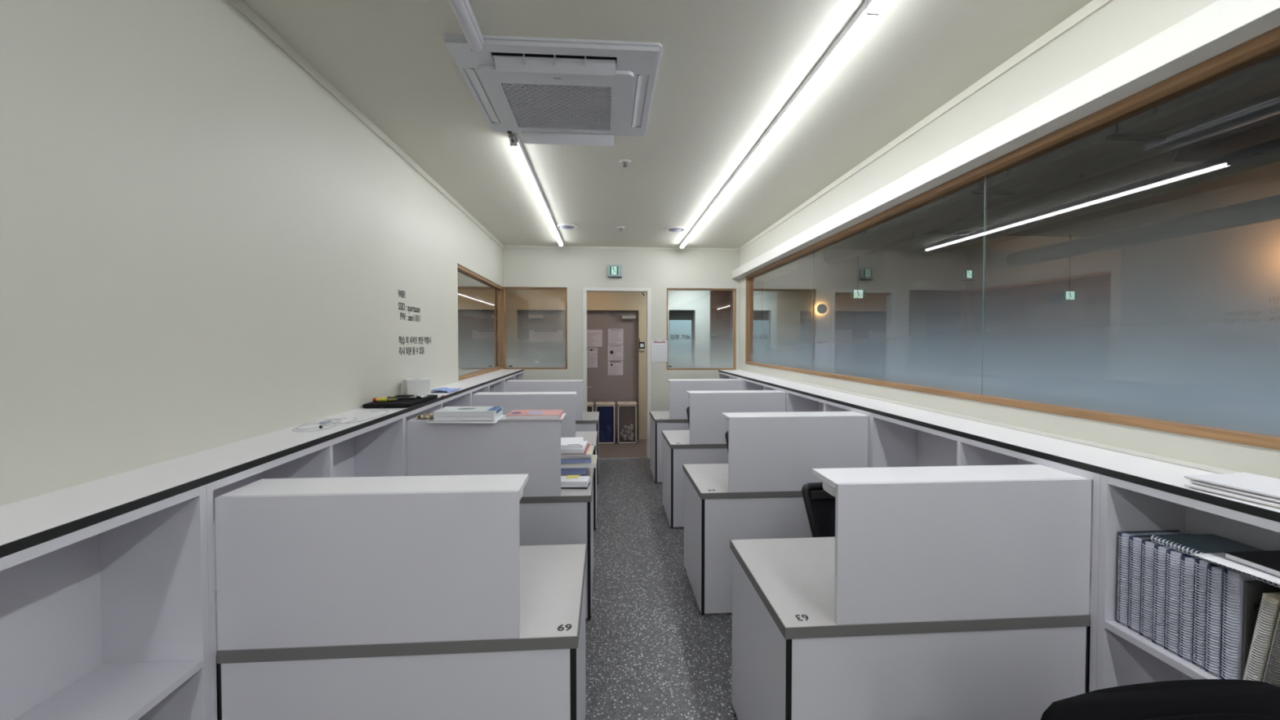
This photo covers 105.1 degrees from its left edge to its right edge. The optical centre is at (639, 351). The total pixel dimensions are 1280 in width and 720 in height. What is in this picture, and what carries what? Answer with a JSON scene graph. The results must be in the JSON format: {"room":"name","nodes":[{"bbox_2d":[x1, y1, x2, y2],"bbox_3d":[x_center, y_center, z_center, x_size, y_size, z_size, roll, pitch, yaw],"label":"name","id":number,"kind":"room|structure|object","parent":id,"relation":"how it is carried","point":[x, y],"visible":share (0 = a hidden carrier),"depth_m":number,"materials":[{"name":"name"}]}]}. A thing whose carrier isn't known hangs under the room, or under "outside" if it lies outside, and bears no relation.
{"room":"study room","nodes":[
{"label":"study room","id":0,"kind":"room"},
{"bbox_2d":[0,0,502,506],"bbox_3d":[-1.462,0.153,0.451,0.105,2.895,12.295,0,1,-4],"label":"wall","id":1,"kind":"structure","parent":0,"point":[203,247],"depth_m":1.60,"materials":[{"name":"beige paint"}]},
{"bbox_2d":[226,0,503,248],"bbox_3d":[-1.404,-1.272,0.424,0.012,0.045,12.295,0,1,-4],"label":"trim","id":2,"kind":"structure","parent":1,"relation":"attached to","point":[239,5],"depth_m":2.46,"materials":[{"name":"paint"}]},
{"bbox_2d":[398,290,431,355],"bbox_3d":[-1.624,-0.201,3.552,0.001,0.438,0.601,0,1,-4],"label":"wall lettering","id":3,"kind":"object","parent":1,"relation":"attached to","point":[418,310],"depth_m":3.45},
{"bbox_2d":[457,263,503,380],"bbox_3d":[-1.813,-0.299,5.578,0.086,1.094,2.040,0,1,-4],"label":"window","id":4,"kind":"structure","parent":1,"relation":"in","point":[479,309],"depth_m":5.43,"materials":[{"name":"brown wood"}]},
{"bbox_2d":[500,287,710,439],"bbox_3d":[-1.398,0.086,7.976,5.115,2.700,0.100,0,1,-4],"label":"wall","id":5,"kind":"structure","parent":0,"point":[517,300],"depth_m":8.00,"materials":[{"name":"beige paint"}]},
{"bbox_2d":[517,310,565,347],"bbox_3d":[-1.497,0.378,7.986,0.979,2.101,0.110,0,1,-4],"label":"door","id":6,"kind":"structure","parent":5,"relation":"in","point":[527,320],"depth_m":7.97,"materials":[{"name":"grey metal"}]},
{"bbox_2d":[529,330,563,342],"bbox_3d":[-1.526,-0.259,7.978,0.540,0.190,0.002,0,1,-4],"label":"notice","id":7,"kind":"object","parent":6,"relation":"attached to","point":[535,335],"visible":1,"depth_m":7.98,"materials":[{"name":"white paper"}]},
{"bbox_2d":[586,311,638,438],"bbox_3d":[-0.515,0.376,8.054,0.973,2.101,0.110,0,1,-4],"label":"door","id":8,"kind":"structure","parent":5,"relation":"in","point":[602,386],"depth_m":8.07,"materials":[{"name":"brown metal"}]},
{"bbox_2d":[586,329,602,346],"bbox_3d":[-0.788,-0.225,8.030,0.340,0.280,0.002,0,1,-4],"label":"notice","id":9,"kind":"object","parent":8,"relation":"attached to","point":[594,337],"visible":0.64,"depth_m":8.03,"materials":[{"name":"white paper"}]},
{"bbox_2d":[608,344,623,359],"bbox_3d":[-0.401,0.005,8.062,0.255,0.250,0.003,0,1,-4],"label":"notice","id":10,"kind":"object","parent":8,"relation":"attached to","point":[615,352],"visible":1,"depth_m":8.06,"materials":[{"name":"white paper"}]},
{"bbox_2d":[608,328,623,343],"bbox_3d":[-0.399,-0.255,8.056,0.250,0.250,0.002,0,1,-4],"label":"notice","id":11,"kind":"object","parent":8,"relation":"attached to","point":[615,335],"visible":1,"depth_m":8.06,"materials":[{"name":"white paper"}]},
{"bbox_2d":[669,320,691,347],"bbox_3d":[0.585,0.447,8.128,0.535,1.952,0.016,0,1,-4],"label":"door","id":12,"kind":"structure","parent":5,"relation":"in","point":[680,331],"depth_m":8.11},
{"bbox_2d":[710,290,733,347],"bbox_3d":[1.607,0.122,8.168,0.904,2.620,0.075,0,1,-4],"label":"door","id":13,"kind":"structure","parent":5,"relation":"in","point":[721,301],"depth_m":8.12,"materials":[{"name":"brown wood"}]},
{"bbox_2d":[502,247,739,411],"bbox_3d":[-0.232,0.016,6.750,3.432,2.895,0.105,0,1,-4],"label":"wall","id":14,"kind":"structure","parent":0,"point":[575,269],"depth_m":6.68,"materials":[{"name":"beige paint"}]},
{"bbox_2d":[503,287,567,368],"bbox_3d":[-1.413,-0.321,6.661,0.849,1.107,0.083,0,1,-4],"label":"window","id":15,"kind":"structure","parent":14,"relation":"in","point":[517,357],"depth_m":6.66,"materials":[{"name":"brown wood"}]},
{"bbox_2d":[582,287,651,458],"bbox_3d":[-0.314,0.293,6.749,0.934,2.340,0.127,0,1,-4],"label":"door frame","id":16,"kind":"structure","parent":14,"relation":"in","point":[648,291],"depth_m":6.69,"materials":[{"name":"white wood"}]},
{"bbox_2d":[503,244,738,250],"bbox_3d":[-0.230,-1.415,6.662,3.217,0.030,0.008,0,1,-4],"label":"trim","id":17,"kind":"structure","parent":14,"relation":"attached to","point":[504,246],"depth_m":6.66,"materials":[{"name":"paint"}]},
{"bbox_2d":[652,340,666,362],"bbox_3d":[0.269,-0.014,6.722,0.212,0.304,0.016,0,1,-4],"label":"notice","id":18,"kind":"object","parent":14,"relation":"attached to","point":[659,347],"visible":1,"depth_m":6.72,"materials":[{"name":"white paper"}]},
{"bbox_2d":[666,288,736,369],"bbox_3d":[0.846,-0.316,6.818,0.971,1.125,0.083,0,1,-4],"label":"window","id":19,"kind":"structure","parent":14,"relation":"in","point":[714,357],"depth_m":6.82,"materials":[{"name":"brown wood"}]},
{"bbox_2d":[585,438,737,719],"bbox_3d":[-0.443,1.631,1.358,6.100,0.100,13.900,0,1,-4],"label":"floor","id":20,"kind":"structure","parent":0,"point":[651,654],"depth_m":2.82,"materials":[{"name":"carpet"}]},
{"bbox_2d":[0,484,210,719],"bbox_3d":[-1.290,0.988,0.695,0.268,1.214,1.337,0,1,-4],"label":"shelf","id":21,"kind":"object","parent":20,"relation":"on","point":[107,620],"visible":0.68,"depth_m":1.30,"materials":[{"name":"white laminate"}]},
{"bbox_2d":[0,368,524,558],"bbox_3d":[-1.471,0.313,3.301,0.270,0.022,6.590,0,1,-4],"label":"countertop","id":22,"kind":"structure","parent":21,"relation":"on","point":[26,523],"depth_m":1.33,"materials":[{"name":"white laminate"}]},
{"bbox_2d":[362,394,437,408],"bbox_3d":[-1.442,0.298,2.970,0.260,0.022,0.530,0,1,-4],"label":"laptop sleeve","id":23,"kind":"object","parent":22,"relation":"on","point":[403,403],"visible":0.91,"depth_m":2.80,"materials":[{"name":"black fabric"}]},
{"bbox_2d":[402,377,431,395],"bbox_3d":[-1.507,0.241,3.310,0.150,0.121,0.110,-1,2,-39],"label":"box","id":24,"kind":"object","parent":22,"relation":"on","point":[419,385],"visible":0.74,"depth_m":3.27,"materials":[{"name":"cardboard"}]},
{"bbox_2d":[205,413,404,719],"bbox_3d":[-1.382,0.959,2.030,0.268,1.214,1.337,0,1,-4],"label":"shelf","id":25,"kind":"object","parent":20,"relation":"on","point":[376,450],"visible":0.2,"depth_m":1.97,"materials":[{"name":"white laminate"}]},
{"bbox_2d":[214,473,586,719],"bbox_3d":[-0.719,0.988,1.764,1.024,1.168,0.672,0,1,-4],"label":"desk","id":26,"kind":"object","parent":20,"relation":"on","point":[396,597],"visible":1,"depth_m":1.43,"materials":[{"name":"grey laminate"}]},
{"bbox_2d":[219,473,528,496],"bbox_3d":[-0.787,0.418,1.518,0.846,0.018,0.174,0,1,-4],"label":"shelf","id":27,"kind":"object","parent":26,"relation":"attached to","point":[485,482],"depth_m":1.50,"materials":[{"name":"white laminate"}]},
{"bbox_2d":[404,389,471,475],"bbox_3d":[-1.475,0.930,3.364,0.268,1.214,1.337,0,1,-4],"label":"cabinet","id":28,"kind":"object","parent":20,"relation":"on","point":[463,399],"visible":0.18,"depth_m":3.30,"materials":[{"name":"white laminate"}]},
{"bbox_2d":[471,377,504,406],"bbox_3d":[-1.567,0.901,4.699,0.268,1.214,1.337,0,1,-4],"label":"cabinet","id":29,"kind":"object","parent":20,"relation":"on","point":[498,385],"visible":0.11,"depth_m":4.88,"materials":[{"name":"white laminate"}]},
{"bbox_2d":[406,414,594,619],"bbox_3d":[-0.812,0.959,3.099,1.024,1.168,0.672,0,1,-4],"label":"desk","id":30,"kind":"object","parent":20,"relation":"on","point":[549,513],"visible":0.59,"depth_m":2.77,"materials":[{"name":"grey laminate"}]},
{"bbox_2d":[426,415,504,423],"bbox_3d":[-0.980,0.385,2.793,0.400,0.011,0.220,0,1,-4],"label":"paper sheet","id":31,"kind":"object","parent":30,"relation":"on","point":[495,421],"visible":0.38,"depth_m":2.70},
{"bbox_2d":[433,410,502,421],"bbox_3d":[-0.982,0.366,2.820,0.330,0.024,0.225,0,1,-4],"label":"book","id":32,"kind":"object","parent":31,"relation":"on","point":[495,417],"visible":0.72,"depth_m":2.71,"materials":[{"name":"white paper"}]},
{"bbox_2d":[433,405,502,416],"bbox_3d":[-0.984,0.340,2.821,0.330,0.026,0.225,0,1,-4],"label":"book","id":33,"kind":"object","parent":32,"relation":"on","point":[446,411],"visible":1,"depth_m":2.74,"materials":[{"name":"white paper"}]},
{"bbox_2d":[408,414,561,421],"bbox_3d":[-0.880,0.389,2.853,0.846,0.018,0.174,0,1,-4],"label":"shelf","id":34,"kind":"object","parent":30,"relation":"attached to","point":[425,419],"depth_m":2.77,"materials":[{"name":"white laminate"}]},
{"bbox_2d":[498,413,565,420],"bbox_3d":[-0.622,0.378,2.863,0.355,0.001,0.225,0,1,-4],"label":"paper sheet","id":35,"kind":"object","parent":30,"relation":"on","point":[503,418],"visible":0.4,"depth_m":2.77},
{"bbox_2d":[505,409,563,419],"bbox_3d":[-0.612,0.365,2.876,0.305,0.022,0.215,0,1,-4],"label":"book","id":36,"kind":"object","parent":35,"relation":"on","point":[514,414],"visible":1,"depth_m":2.80,"materials":[{"name":"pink paper"}]},
{"bbox_2d":[560,475,590,488],"bbox_3d":[-0.403,0.793,2.983,0.188,0.045,0.128,0,1,1],"label":"paper stack","id":37,"kind":"object","parent":30,"relation":"on","point":[582,482],"visible":0.89,"depth_m":2.92,"materials":[{"name":"white paper"}]},
{"bbox_2d":[560,474,581,475],"bbox_3d":[-0.508,0.792,3.244,0.240,0.034,0.260,0,1,-7],"label":"book","id":38,"kind":"object","parent":37,"relation":"on","point":[561,474],"visible":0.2,"depth_m":3.12,"materials":[{"name":"white paper"}]},
{"bbox_2d":[560,471,586,474],"bbox_3d":[-0.471,0.765,3.239,0.240,0.020,0.260,0,1,-5],"label":"book","id":39,"kind":"object","parent":38,"relation":"on","point":[562,472],"visible":0.25,"depth_m":3.12,"materials":[{"name":"paper"}]},
{"bbox_2d":[560,467,588,471],"bbox_3d":[-0.459,0.743,3.240,0.240,0.022,0.260,0,1,-5],"label":"book","id":40,"kind":"object","parent":39,"relation":"on","point":[577,468],"visible":0.24,"depth_m":3.12,"materials":[{"name":"paper"}]},
{"bbox_2d":[560,454,597,468],"bbox_3d":[-0.407,0.720,3.228,0.240,0.024,0.260,0,1,-2],"label":"book","id":41,"kind":"object","parent":40,"relation":"on","point":[594,457],"visible":0.48,"depth_m":3.10,"materials":[{"name":"beige paper"}]},
{"bbox_2d":[560,456,591,463],"bbox_3d":[-0.442,0.694,3.249,0.240,0.026,0.260,0,1,-6],"label":"book","id":42,"kind":"object","parent":41,"relation":"on","point":[566,460],"visible":0.21,"depth_m":3.12,"materials":[{"name":"paper"}]},
{"bbox_2d":[560,457,591,459],"bbox_3d":[-0.448,0.671,3.256,0.240,0.018,0.260,0,1,-8],"label":"book","id":43,"kind":"object","parent":42,"relation":"on","point":[562,458],"visible":0.19,"depth_m":3.13,"materials":[{"name":"white paper"}]},
{"bbox_2d":[560,445,594,457],"bbox_3d":[-0.432,0.654,3.235,0.240,0.016,0.260,0,1,-1],"label":"book","id":44,"kind":"object","parent":43,"relation":"on","point":[588,454],"visible":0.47,"depth_m":3.11,"materials":[{"name":"beige paper"}]},
{"bbox_2d":[560,444,589,454],"bbox_3d":[-0.465,0.639,3.228,0.240,0.012,0.260,0,1,0],"label":"book","id":45,"kind":"object","parent":44,"relation":"on","point":[588,445],"visible":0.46,"depth_m":3.10,"materials":[{"name":"white paper"}]},
{"bbox_2d":[560,440,587,453],"bbox_3d":[-0.477,0.622,3.220,0.240,0.022,0.260,0,1,0],"label":"book","id":46,"kind":"object","parent":45,"relation":"on","point":[584,442],"visible":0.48,"depth_m":3.09,"materials":[{"name":"white paper"}]},
{"bbox_2d":[560,436,582,448],"bbox_3d":[-0.496,0.600,3.236,0.240,0.020,0.260,0,1,-7],"label":"book","id":47,"kind":"object","parent":46,"relation":"on","point":[566,442],"visible":0.63,"depth_m":3.19,"materials":[{"name":"white paper"}]},
{"bbox_2d":[472,391,597,529],"bbox_3d":[-0.905,0.930,4.433,1.024,1.168,0.672,0,1,-4],"label":"desk","id":48,"kind":"object","parent":20,"relation":"on","point":[509,401],"visible":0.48,"depth_m":4.11,"materials":[{"name":"grey laminate"}]},
{"bbox_2d":[474,391,576,395],"bbox_3d":[-0.973,0.360,4.187,0.846,0.018,0.174,0,1,-4],"label":"shelf","id":49,"kind":"object","parent":48,"relation":"attached to","point":[493,393],"depth_m":4.12,"materials":[{"name":"white laminate"}]},
{"bbox_2d":[505,379,599,484],"bbox_3d":[-0.997,0.900,5.768,1.024,1.168,0.672,0,1,-4],"label":"desk","id":50,"kind":"object","parent":20,"relation":"on","point":[584,420],"visible":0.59,"depth_m":5.45,"materials":[{"name":"grey laminate"}]},
{"bbox_2d":[595,401,614,444],"bbox_3d":[-0.552,1.121,7.797,0.305,0.628,0.270,0,1,-4],"label":"waste bin","id":51,"kind":"object","parent":20,"relation":"on","point":[606,409],"visible":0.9,"depth_m":7.69,"materials":[{"name":"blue plastic"}]},
{"bbox_2d":[617,401,636,443],"bbox_3d":[-0.207,1.121,7.821,0.305,0.628,0.270,0,1,-4],"label":"waste bin","id":52,"kind":"object","parent":20,"relation":"on","point":[629,439],"visible":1,"depth_m":7.77,"materials":[{"name":"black plastic"}]},
{"bbox_2d":[649,378,742,483],"bbox_3d":[0.648,0.898,5.882,1.008,1.168,0.672,0,1,-4],"label":"desk","id":53,"kind":"object","parent":20,"relation":"on","point":[674,419],"visible":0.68,"depth_m":5.53,"materials":[{"name":"grey laminate"}]},
{"bbox_2d":[667,378,742,382],"bbox_3d":[0.744,0.328,5.647,0.838,0.018,0.174,0,1,-4],"label":"shelf","id":54,"kind":"object","parent":53,"relation":"attached to","point":[687,380],"depth_m":5.57,"materials":[{"name":"white laminate"}]},
{"bbox_2d":[662,390,786,528],"bbox_3d":[0.741,0.927,4.547,1.008,1.168,0.672,0,1,-4],"label":"desk","id":55,"kind":"object","parent":20,"relation":"on","point":[704,442],"visible":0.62,"depth_m":4.20,"materials":[{"name":"grey laminate"}]},
{"bbox_2d":[686,390,785,395],"bbox_3d":[0.836,0.357,4.313,0.838,0.018,0.174,0,1,-4],"label":"shelf","id":56,"kind":"object","parent":55,"relation":"attached to","point":[725,392],"depth_m":4.23,"materials":[{"name":"white laminate"}]},
{"bbox_2d":[743,378,786,412],"bbox_3d":[1.356,0.908,4.902,0.276,1.192,1.337,0,1,-4],"label":"base cabinet","id":57,"kind":"object","parent":20,"relation":"on","point":[748,384],"visible":0.16,"depth_m":5.37,"materials":[{"name":"white laminate"}]},
{"bbox_2d":[682,411,868,615],"bbox_3d":[0.833,0.956,3.213,1.008,1.168,0.672,0,1,-4],"label":"desk","id":58,"kind":"object","parent":20,"relation":"on","point":[757,494],"visible":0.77,"depth_m":2.87,"materials":[{"name":"grey laminate"}]},
{"bbox_2d":[721,411,865,419],"bbox_3d":[0.929,0.386,2.978,0.838,0.018,0.174,0,1,-4],"label":"shelf","id":59,"kind":"object","parent":58,"relation":"attached to","point":[803,415],"depth_m":2.90,"materials":[{"name":"white laminate"}]},
{"bbox_2d":[801,482,835,537],"bbox_3d":[1.089,1.113,2.248,0.570,0.895,0.585,0,1,-8],"label":"office chair","id":60,"kind":"object","parent":20,"relation":"on","point":[820,504],"visible":0.15,"depth_m":2.44,"materials":[{"name":"black plastic"}]},
{"bbox_2d":[786,390,871,467],"bbox_3d":[1.448,0.937,3.567,0.276,1.192,1.337,0,1,-4],"label":"base cabinet","id":61,"kind":"object","parent":20,"relation":"on","point":[796,402],"visible":0.13,"depth_m":4.03,"materials":[{"name":"white laminate"}]},
{"bbox_2d":[729,464,1091,719],"bbox_3d":[0.926,0.985,1.878,1.008,1.168,0.672,0,1,-4],"label":"desk","id":62,"kind":"object","parent":20,"relation":"on","point":[937,593],"visible":1,"depth_m":1.55,"materials":[{"name":"grey laminate"}]},
{"bbox_2d":[812,464,1086,488],"bbox_3d":[1.021,0.415,1.644,0.838,0.018,0.174,0,1,-4],"label":"shelf","id":63,"kind":"object","parent":62,"relation":"attached to","point":[831,477],"depth_m":1.62,"materials":[{"name":"white laminate"}]},
{"bbox_2d":[871,412,1100,692],"bbox_3d":[1.541,0.966,2.232,0.276,1.192,1.337,0,1,-4],"label":"shelf","id":64,"kind":"object","parent":20,"relation":"on","point":[895,442],"visible":0.23,"depth_m":2.17,"materials":[{"name":"white laminate"}]},
{"bbox_2d":[1040,679,1279,719],"bbox_3d":[1.039,1.107,1.159,0.580,0.954,0.550,0,1,-4],"label":"office chair","id":65,"kind":"object","parent":20,"relation":"on","point":[1193,699],"visible":1,"depth_m":0.93,"materials":[{"name":"fabric"}]},
{"bbox_2d":[1096,474,1279,689],"bbox_3d":[1.634,0.995,0.898,0.276,1.192,1.337,0,1,-4],"label":"shelf","id":66,"kind":"object","parent":20,"relation":"on","point":[1125,656],"visible":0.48,"depth_m":1.53,"materials":[{"name":"white laminate"}]},
{"bbox_2d":[718,369,1279,522],"bbox_3d":[1.452,0.331,3.504,0.277,0.022,6.590,0,1,-4],"label":"countertop","id":67,"kind":"structure","parent":66,"relation":"on","point":[1169,477],"depth_m":1.81,"materials":[{"name":"white laminate"}]},
{"bbox_2d":[1183,471,1279,508],"bbox_3d":[1.623,0.356,1.142,0.240,0.030,0.442,0,1,-9],"label":"paper stack","id":68,"kind":"object","parent":67,"relation":"on","point":[1251,487],"visible":1,"depth_m":1.26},
{"bbox_2d":[1115,529,1188,626],"bbox_3d":[1.580,0.699,1.515,0.209,0.282,0.029,0,1,-4],"label":"spiral notebook","id":69,"kind":"object","parent":66,"relation":"on","point":[1123,536],"visible":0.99,"depth_m":1.51,"materials":[{"name":"paper"}]},
{"bbox_2d":[1139,539,1164,639],"bbox_3d":[1.586,0.699,1.447,0.209,0.284,0.035,0,1,-4],"label":"spiral notebook","id":70,"kind":"object","parent":66,"relation":"on","point":[1147,545],"visible":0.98,"depth_m":1.44,"materials":[{"name":"paper"}]},
{"bbox_2d":[1127,533,1191,631],"bbox_3d":[1.584,0.700,1.483,0.209,0.282,0.033,0,1,-4],"label":"spiral notebook","id":71,"kind":"object","parent":66,"relation":"on","point":[1135,541],"visible":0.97,"depth_m":1.48,"materials":[{"name":"paper"}]},
{"bbox_2d":[1151,544,1176,646],"bbox_3d":[1.585,0.699,1.413,0.209,0.285,0.029,0,1,-4],"label":"spiral notebook","id":72,"kind":"object","parent":66,"relation":"on","point":[1160,551],"visible":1,"depth_m":1.41,"materials":[{"name":"paper"}]},
{"bbox_2d":[1151,533,1279,587],"bbox_3d":[1.604,0.548,1.296,0.209,0.021,0.300,0,1,-4],"label":"notebook","id":73,"kind":"object","parent":72,"relation":"on","point":[1202,543],"visible":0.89,"depth_m":1.38,"materials":[{"name":"paper"}]},
{"bbox_2d":[1191,552,1279,584],"bbox_3d":[1.579,0.538,1.164,0.222,0.005,0.280,0,1,-4],"label":"paper sheet","id":74,"kind":"object","parent":73,"relation":"on","point":[1218,557],"visible":0.51,"depth_m":1.23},
{"bbox_2d":[1224,550,1279,577],"bbox_3d":[1.605,0.526,1.167,0.178,0.015,0.212,0,1,-4],"label":"book","id":75,"kind":"object","parent":74,"relation":"on","point":[1268,562],"visible":1,"depth_m":1.23,"materials":[{"name":"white paper"}]},
{"bbox_2d":[1164,548,1193,653],"bbox_3d":[1.587,0.700,1.381,0.209,0.284,0.033,0,1,-4],"label":"spiral notebook","id":76,"kind":"object","parent":66,"relation":"on","point":[1171,628],"visible":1,"depth_m":1.37,"materials":[{"name":"paper"}]},
{"bbox_2d":[1177,555,1199,661],"bbox_3d":[1.589,0.703,1.348,0.209,0.282,0.029,0,1,-4],"label":"spiral notebook","id":77,"kind":"object","parent":66,"relation":"on","point":[1187,562],"visible":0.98,"depth_m":1.34,"materials":[{"name":"paper"}]},
{"bbox_2d":[1191,557,1217,667],"bbox_3d":[1.594,0.700,1.319,0.209,0.288,0.027,0,1,-4],"label":"spiral notebook","id":78,"kind":"object","parent":66,"relation":"on","point":[1200,566],"visible":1,"depth_m":1.31,"materials":[{"name":"paper"}]},
{"bbox_2d":[1204,564,1226,677],"bbox_3d":[1.594,0.703,1.289,0.209,0.283,0.029,0,1,-4],"label":"spiral notebook","id":79,"kind":"object","parent":66,"relation":"on","point":[1214,572],"visible":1,"depth_m":1.28,"materials":[{"name":"paper"}]},
{"bbox_2d":[1220,567,1261,679],"bbox_3d":[1.600,0.701,1.258,0.209,0.289,0.031,0,1,-4],"label":"spiral notebook","id":80,"kind":"object","parent":66,"relation":"on","point":[1233,586],"visible":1,"depth_m":1.25,"materials":[{"name":"paper"}]},
{"bbox_2d":[1241,580,1279,679],"bbox_3d":[1.594,0.711,1.237,0.150,0.270,0.007,0,1,-4],"label":"folder","id":81,"kind":"object","parent":66,"relation":"on","point":[1254,590],"visible":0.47,"depth_m":1.23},
{"bbox_2d":[1242,592,1279,681],"bbox_3d":[1.602,0.714,1.200,0.209,0.263,0.062,0,1,-4],"label":"spiral notebook","id":82,"kind":"object","parent":66,"relation":"on","point":[1269,607],"visible":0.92,"depth_m":1.19,"materials":[{"name":"paper"}]},
{"bbox_2d":[1262,611,1279,686],"bbox_3d":[1.605,0.715,1.166,0.209,0.263,0.062,0,1,-4],"label":"spiral notebook","id":83,"kind":"object","parent":66,"relation":"on","point":[1272,673],"visible":0.66,"depth_m":1.16,"materials":[{"name":"paper"}]},
{"bbox_2d":[242,0,1092,248],"bbox_3d":[0.176,-1.338,0.585,3.487,0.080,12.400,0,1,-4],"label":"ceiling","id":84,"kind":"structure","parent":0,"point":[727,69],"depth_m":2.52,"materials":[{"name":"paint"}]},
{"bbox_2d":[448,0,483,52],"bbox_3d":[-0.585,-1.268,0.561,0.056,0.060,3.035,0,1,-4],"label":"ceiling lamp","id":85,"kind":"object","parent":84,"relation":"attached to","point":[462,9],"visible":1,"depth_m":1.91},
{"bbox_2d":[506,130,563,246],"bbox_3d":[-0.897,-1.356,4.621,0.052,0.060,3.400,0,1,-4],"label":"ceiling lamp","id":86,"kind":"object","parent":84,"relation":"attached to","point":[515,143],"visible":0.95,"depth_m":3.75,"materials":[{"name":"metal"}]},
{"bbox_2d":[442,33,662,146],"bbox_3d":[-0.398,-1.290,2.529,0.931,0.101,0.905,0,1,-4],"label":"air conditioner","id":87,"kind":"object","parent":84,"relation":"attached to","point":[548,91],"visible":1,"depth_m":2.38,"materials":[{"name":"plastic"}]},
{"bbox_2d":[472,68,498,119],"bbox_3d":[-0.809,-1.328,2.537,0.050,0.001,0.570,0,1,-4],"label":"outlet","id":88,"kind":"object","parent":87,"relation":"attached to","point":[477,92],"depth_m":2.55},
{"bbox_2d":[491,52,617,63],"bbox_3d":[-0.379,-1.320,2.186,0.550,0.001,0.080,0,1,-4],"label":"outlet","id":89,"kind":"object","parent":87,"relation":"attached to","point":[559,55],"depth_m":2.18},
{"bbox_2d":[501,83,611,129],"bbox_3d":[-0.421,-1.303,2.610,0.533,0.010,0.493,0,1,-4],"label":"grille","id":90,"kind":"object","parent":87,"relation":"attached to","point":[530,106],"depth_m":2.59,"materials":[{"name":"plastic"}]},
{"bbox_2d":[631,75,648,123],"bbox_3d":[-0.004,-1.329,2.593,0.055,0.001,0.570,0,1,-4],"label":"outlet","id":91,"kind":"object","parent":87,"relation":"attached to","point":[642,102],"depth_m":2.55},
{"bbox_2d":[680,0,878,248],"bbox_3d":[0.715,-1.346,4.146,0.052,0.060,4.630,0,1,-4],"label":"ceiling lamp","id":92,"kind":"object","parent":84,"relation":"attached to","point":[861,19],"visible":0.87,"depth_m":2.49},
{"bbox_2d":[668,310,693,347],"bbox_3d":[0.664,0.325,8.500,0.500,2.200,0.050,0,1,-4],"label":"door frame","id":93,"kind":"structure","parent":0,"point":[673,314],"depth_m":8.46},
{"bbox_2d":[768,264,796,280],"bbox_3d":[-0.865,-1.211,7.383,6.100,0.080,1.300,0,1,-4],"label":"ceiling","id":94,"kind":"structure","parent":0,"point":[786,268],"depth_m":7.08,"materials":[{"name":"beige paint"}]},
{"bbox_2d":[766,234,1122,342],"bbox_3d":[5.464,-0.332,8.794,6.880,3.500,0.100,0,1,-4],"label":"wall","id":95,"kind":"structure","parent":0,"point":[911,295],"depth_m":8.73,"materials":[{"name":"paint"}]},
{"bbox_2d":[738,0,1279,479],"bbox_3d":[1.855,0.148,0.681,0.110,2.895,12.295,0,1,-4],"label":"wall","id":96,"kind":"structure","parent":0,"point":[1119,26],"depth_m":2.12,"materials":[{"name":"beige paint"}]},
{"bbox_2d":[738,0,1112,251],"bbox_3d":[1.794,-1.277,0.646,0.012,0.045,12.295,0,1,-4],"label":"trim","id":97,"kind":"structure","parent":96,"relation":"attached to","point":[1094,6],"depth_m":2.47,"materials":[{"name":"paint"}]},
{"bbox_2d":[737,368,1239,473],"bbox_3d":[1.794,0.374,0.681,0.012,0.013,12.294,0,1,-4],"label":"trim","id":98,"kind":"structure","parent":96,"relation":"attached to","point":[1191,464],"depth_m":1.99,"materials":[{"name":"white paint"}]},
{"bbox_2d":[732,0,1279,279],"bbox_3d":[1.747,-0.930,0.649,0.103,0.108,12.294,0,1,-4],"label":"trim","id":99,"kind":"structure","parent":96,"relation":"attached to","point":[1221,26],"depth_m":1.82,"materials":[{"name":"white paint"}]},
{"bbox_2d":[745,26,1279,449],"bbox_3d":[1.837,-0.300,0.805,0.106,1.159,11.365,0,1,-4],"label":"window","id":100,"kind":"structure","parent":96,"relation":"in","point":[1229,392],"depth_m":1.94,"materials":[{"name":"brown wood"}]},
{"bbox_2d":[822,54,1279,264],"bbox_3d":[3.796,-1.525,1.609,0.320,0.320,13.750,0,1,-4],"label":"ceiling light","id":101,"kind":"object","parent":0,"point":[891,232],"visible":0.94,"depth_m":3.87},
{"bbox_2d":[880,53,1279,236],"bbox_3d":[5.614,-1.979,1.775,7.548,0.100,14.050,0,1,-4],"label":"ceiling","id":102,"kind":"structure","parent":0,"point":[1264,182],"depth_m":6.28,"materials":[{"name":"paint"}]},
{"bbox_2d":[920,137,1279,256],"bbox_3d":[5.491,-1.628,1.724,0.200,0.200,13.750,0,1,-4],"label":"ceiling light","id":103,"kind":"object","parent":102,"relation":"attached to","point":[1266,153],"visible":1,"depth_m":5.14,"materials":[{"name":"plastic"}]},
{"bbox_2d":[1105,106,1165,142],"bbox_3d":[3.023,-1.625,2.982,0.350,0.660,0.040,0,1,-4],"label":"hanger","id":104,"kind":"object","parent":102,"relation":"hanging from","point":[1116,136],"visible":0.52,"depth_m":2.98,"materials":[{"name":"paint"}]},
{"bbox_3d":[3.176,-1.578,0.788,0.350,0.660,0.040,0,1,-4],"label":"hanger","id":105,"kind":"object","parent":102,"relation":"hanging from","visible":0},
{"bbox_2d":[901,62,1279,222],"bbox_3d":[3.051,-1.328,2.589,0.220,0.038,5.200,0,1,-4],"label":"ceiling light","id":106,"kind":"object","parent":105,"relation":"hanging from","point":[1265,81],"visible":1,"depth_m":2.93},
{"bbox_2d":[1005,194,1279,267],"bbox_3d":[7.088,-1.480,1.838,0.260,0.260,13.750,0,1,-4],"label":"ceiling light","id":107,"kind":"object","parent":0,"point":[1266,209],"visible":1,"depth_m":6.29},
{"bbox_2d":[1120,218,1279,342],"bbox_3d":[9.332,-0.184,2.022,0.100,3.500,13.950,0,1,-4],"label":"wall","id":108,"kind":"structure","parent":0,"point":[1222,285],"depth_m":7.69,"materials":[{"name":"paint"}]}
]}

